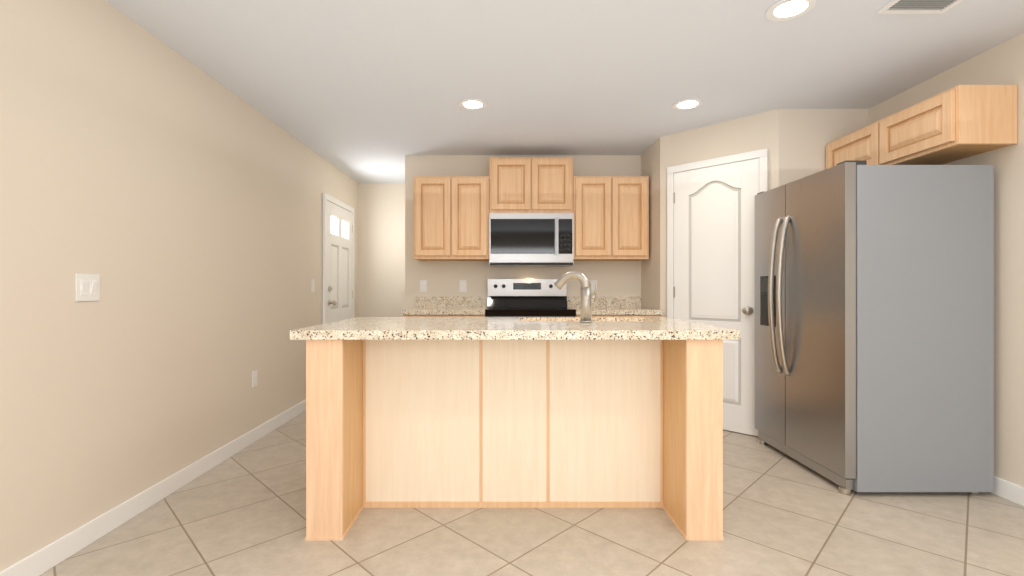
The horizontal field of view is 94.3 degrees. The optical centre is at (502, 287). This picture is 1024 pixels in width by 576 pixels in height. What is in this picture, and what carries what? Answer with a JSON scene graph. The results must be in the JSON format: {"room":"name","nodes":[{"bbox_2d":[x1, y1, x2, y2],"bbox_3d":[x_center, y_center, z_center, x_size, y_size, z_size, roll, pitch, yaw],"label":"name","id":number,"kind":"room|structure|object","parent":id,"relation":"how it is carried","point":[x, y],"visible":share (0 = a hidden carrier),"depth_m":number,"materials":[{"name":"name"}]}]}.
{"room":"kitchen","nodes":[
{"label":"kitchen","id":0,"kind":"room"},
{"bbox_2d":[0,0,357,571],"bbox_3d":[-1.830,-0.095,1.615,0.100,2.385,8.630,0,0,0],"label":"wall","id":1,"kind":"structure","parent":0,"point":[171,196],"depth_m":2.26,"materials":[{"name":"beige paint"}]},
{"bbox_2d":[75,274,99,300],"bbox_3d":[-1.772,-0.002,2.033,0.014,0.116,0.116,0,0,0],"label":"double light switch","id":2,"kind":"object","parent":1,"relation":"attached to","point":[87,287],"visible":1,"depth_m":2.03,"materials":[{"name":"white plastic"}]},
{"bbox_2d":[0,399,305,575],"bbox_3d":[-1.774,1.050,1.615,0.013,0.095,8.430,0,0,0],"label":"baseboard","id":3,"kind":"structure","parent":1,"relation":"attached to","point":[50,555],"depth_m":2.27,"materials":[{"name":"white wood"}]},
{"bbox_2d":[252,370,257,387],"bbox_3d":[-1.775,0.648,3.400,0.008,0.116,0.070,0,0,0],"label":"electrical outlet","id":4,"kind":"object","parent":1,"relation":"attached to","point":[254,378],"visible":1,"depth_m":3.39,"materials":[{"name":"white plastic"}]},
{"bbox_2d":[311,279,314,291],"bbox_3d":[-1.772,-0.022,4.440,0.014,0.116,0.070,0,0,0],"label":"light switch","id":5,"kind":"object","parent":1,"relation":"attached to","point":[312,285],"visible":1,"depth_m":4.42,"materials":[{"name":"white plastic"}]},
{"bbox_2d":[322,193,353,323],"bbox_3d":[-1.764,0.081,5.135,0.027,2.035,0.924,0,0,0],"label":"trim","id":6,"kind":"structure","parent":1,"relation":"attached to","point":[325,197],"depth_m":4.68,"materials":[{"name":"white wood"}]},
{"bbox_2d":[327,200,352,322],"bbox_3d":[-1.731,0.106,5.137,0.092,1.967,0.814,0,0,0],"label":"front door","id":7,"kind":"structure","parent":1,"relation":"in","point":[339,263],"depth_m":5.10,"materials":[{"name":"white wood"}]},
{"bbox_2d":[358,183,404,316],"bbox_3d":[-1.365,-0.095,5.880,0.830,2.385,0.100,0,0,0],"label":"wall","id":8,"kind":"structure","parent":0,"point":[381,249],"depth_m":5.83,"materials":[{"name":"beige paint"}]},
{"bbox_2d":[40,411,1023,575],"bbox_3d":[0.422,1.148,1.615,4.605,0.100,8.630,0,0,0],"label":"floor","id":9,"kind":"structure","parent":0,"point":[242,512],"depth_m":2.11,"materials":[{"name":"tile"}]},
{"bbox_2d":[402,297,486,316],"bbox_3d":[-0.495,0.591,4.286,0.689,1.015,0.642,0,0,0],"label":"countertop","id":10,"kind":"structure","parent":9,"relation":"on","point":[451,307],"depth_m":4.46,"materials":[{"name":"beige stone"}]},
{"bbox_2d":[305,341,723,539],"bbox_3d":[0.050,0.660,2.523,1.824,0.876,0.914,0,0,0],"label":"kitchen island","id":11,"kind":"object","parent":9,"relation":"on","point":[506,412],"depth_m":2.37,"materials":[{"name":"brown wood"}]},
{"bbox_2d":[342,317,677,320],"bbox_3d":[0.050,0.202,2.805,1.940,0.040,0.410,0,0,0],"label":"island countertop","id":12,"kind":"structure","parent":11,"relation":"on","point":[356,318],"depth_m":2.95,"materials":[{"name":"beige stone"}]},
{"bbox_2d":[290,321,738,340],"bbox_3d":[0.050,0.202,2.325,1.940,0.040,0.550,0,0,0],"label":"island countertop","id":13,"kind":"structure","parent":11,"relation":"on","point":[337,330],"depth_m":2.05,"materials":[{"name":"beige stone"}]},
{"bbox_2d":[554,271,597,322],"bbox_3d":[0.391,0.045,2.549,0.225,0.274,0.125,0,0,0],"label":"faucet","id":14,"kind":"object","parent":13,"relation":"on","point":[587,296],"visible":1,"depth_m":2.50,"materials":[{"name":"silver metal"}]},
{"bbox_2d":[485,279,575,316],"bbox_3d":[0.230,0.505,4.255,0.756,1.185,0.703,0,0,0],"label":"range","id":15,"kind":"object","parent":9,"relation":"on","point":[526,297],"visible":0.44,"depth_m":4.52,"materials":[{"name":"silver metal"}]},
{"bbox_2d":[567,297,662,316],"bbox_3d":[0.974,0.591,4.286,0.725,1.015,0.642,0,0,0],"label":"countertop","id":16,"kind":"structure","parent":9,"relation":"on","point":[616,307],"depth_m":4.46,"materials":[{"name":"beige stone"}]},
{"bbox_2d":[755,161,993,494],"bbox_3d":[2.147,0.212,2.949,0.861,1.772,0.907,0,0,0],"label":"refrigerator","id":17,"kind":"object","parent":9,"relation":"on","point":[874,328],"visible":1,"depth_m":2.50,"materials":[{"name":"grey metal"}]},
{"bbox_2d":[105,0,1023,182],"bbox_3d":[0.422,-1.337,1.615,4.605,0.100,8.630,0,0,0],"label":"ceiling","id":18,"kind":"structure","parent":0,"point":[367,91],"depth_m":2.71,"materials":[{"name":"white paint"}]},
{"bbox_2d":[459,98,486,109],"bbox_3d":[-0.210,-1.283,3.320,0.196,0.006,0.196,0,0,0],"label":"recessed light","id":19,"kind":"object","parent":18,"relation":"in","point":[473,104],"visible":1,"depth_m":3.32,"materials":[{"name":"white"}]},
{"bbox_2d":[673,98,702,109],"bbox_3d":[1.290,-1.283,3.320,0.196,0.006,0.196,0,0,0],"label":"recessed light","id":20,"kind":"object","parent":18,"relation":"in","point":[688,104],"visible":1,"depth_m":3.31,"materials":[{"name":"white"}]},
{"bbox_2d":[766,0,815,20],"bbox_3d":[1.320,-1.283,2.180,0.196,0.006,0.196,0,0,0],"label":"recessed light","id":21,"kind":"object","parent":18,"relation":"in","point":[782,10],"visible":1,"depth_m":2.19,"materials":[{"name":"white"}]},
{"bbox_2d":[877,0,962,13],"bbox_3d":[1.890,-1.280,2.120,0.300,0.011,0.180,0,0,0],"label":"ceiling vent","id":22,"kind":"object","parent":18,"relation":"in","point":[917,6],"visible":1,"depth_m":2.17,"materials":[{"name":"white metal"}]},
{"bbox_2d":[405,109,868,436],"bbox_3d":[0.838,-0.095,4.670,3.575,2.385,2.520,0,0,0],"label":"wall","id":23,"kind":"structure","parent":0,"point":[794,142],"depth_m":4.26,"materials":[{"name":"beige paint"}]},
{"bbox_2d":[420,280,426,291],"bbox_3d":[-0.772,-0.019,4.605,0.070,0.116,0.008,0,0,0],"label":"electrical outlet","id":24,"kind":"object","parent":23,"relation":"attached to","point":[423,285],"visible":1,"depth_m":4.60,"materials":[{"name":"white plastic"}]},
{"bbox_2d":[414,176,488,260],"bbox_3d":[-0.469,-0.636,4.442,0.683,0.751,0.330,0,0,0],"label":"upper cabinet","id":25,"kind":"object","parent":23,"relation":"attached to","point":[451,218],"visible":1,"depth_m":4.28,"materials":[{"name":"brown wood"}]},
{"bbox_2d":[459,280,466,291],"bbox_3d":[-0.388,-0.019,4.605,0.070,0.116,0.008,0,0,0],"label":"electrical outlet","id":26,"kind":"object","parent":23,"relation":"attached to","point":[462,285],"visible":1,"depth_m":4.60,"materials":[{"name":"white plastic"}]},
{"bbox_2d":[489,157,572,212],"bbox_3d":[0.255,-0.929,4.442,0.756,0.506,0.330,0,0,0],"label":"upper cabinet","id":27,"kind":"object","parent":23,"relation":"attached to","point":[530,184],"visible":0.83,"depth_m":4.28,"materials":[{"name":"brown wood"}]},
{"bbox_2d":[489,213,573,266],"bbox_3d":[0.255,-0.440,4.413,0.756,0.467,0.386,0,0,0],"label":"microwave","id":28,"kind":"object","parent":27,"relation":"attached to","point":[531,239],"visible":0.98,"depth_m":4.25,"materials":[{"name":"silver metal"}]},
{"bbox_2d":[589,280,596,291],"bbox_3d":[0.874,-0.019,4.605,0.070,0.116,0.008,0,0,0],"label":"electrical outlet","id":29,"kind":"object","parent":23,"relation":"attached to","point":[593,283],"visible":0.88,"depth_m":4.60,"materials":[{"name":"white plastic"}]},
{"bbox_2d":[573,176,648,260],"bbox_3d":[0.979,-0.636,4.442,0.683,0.751,0.330,0,0,0],"label":"upper cabinet","id":30,"kind":"object","parent":23,"relation":"attached to","point":[611,218],"visible":0.96,"depth_m":4.28,"materials":[{"name":"brown wood"}]},
{"bbox_2d":[673,158,758,435],"bbox_3d":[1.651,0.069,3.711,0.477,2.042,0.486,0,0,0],"label":"pantry door","id":31,"kind":"structure","parent":23,"relation":"in","point":[714,245],"depth_m":3.65,"materials":[{"name":"white wood"}]},
{"bbox_2d":[667,148,767,318],"bbox_3d":[1.651,0.043,3.716,0.763,2.110,0.027,0,0,45],"label":"trim","id":32,"kind":"structure","parent":23,"relation":"attached to","point":[761,155],"depth_m":3.93,"materials":[{"name":"white wood"}]},
{"bbox_2d":[869,33,1023,486],"bbox_3d":[2.675,-0.095,1.615,0.100,2.385,8.630,0,0,0],"label":"wall","id":33,"kind":"structure","parent":0,"point":[1002,64],"depth_m":2.48,"materials":[{"name":"beige paint"}]},
{"bbox_2d":[826,85,1016,168],"bbox_3d":[2.462,-0.885,2.913,0.320,0.301,0.986,0,0,0],"label":"upper cabinet","id":34,"kind":"object","parent":33,"relation":"attached to","point":[958,122],"visible":0.83,"depth_m":2.54,"materials":[{"name":"brown wood"}]},
{"bbox_2d":[990,476,1023,506],"bbox_3d":[2.619,1.050,0.405,0.013,0.095,6.010,0,0,0],"label":"baseboard","id":35,"kind":"structure","parent":33,"relation":"attached to","point":[1009,491],"depth_m":2.45,"materials":[{"name":"white wood"}]}
]}

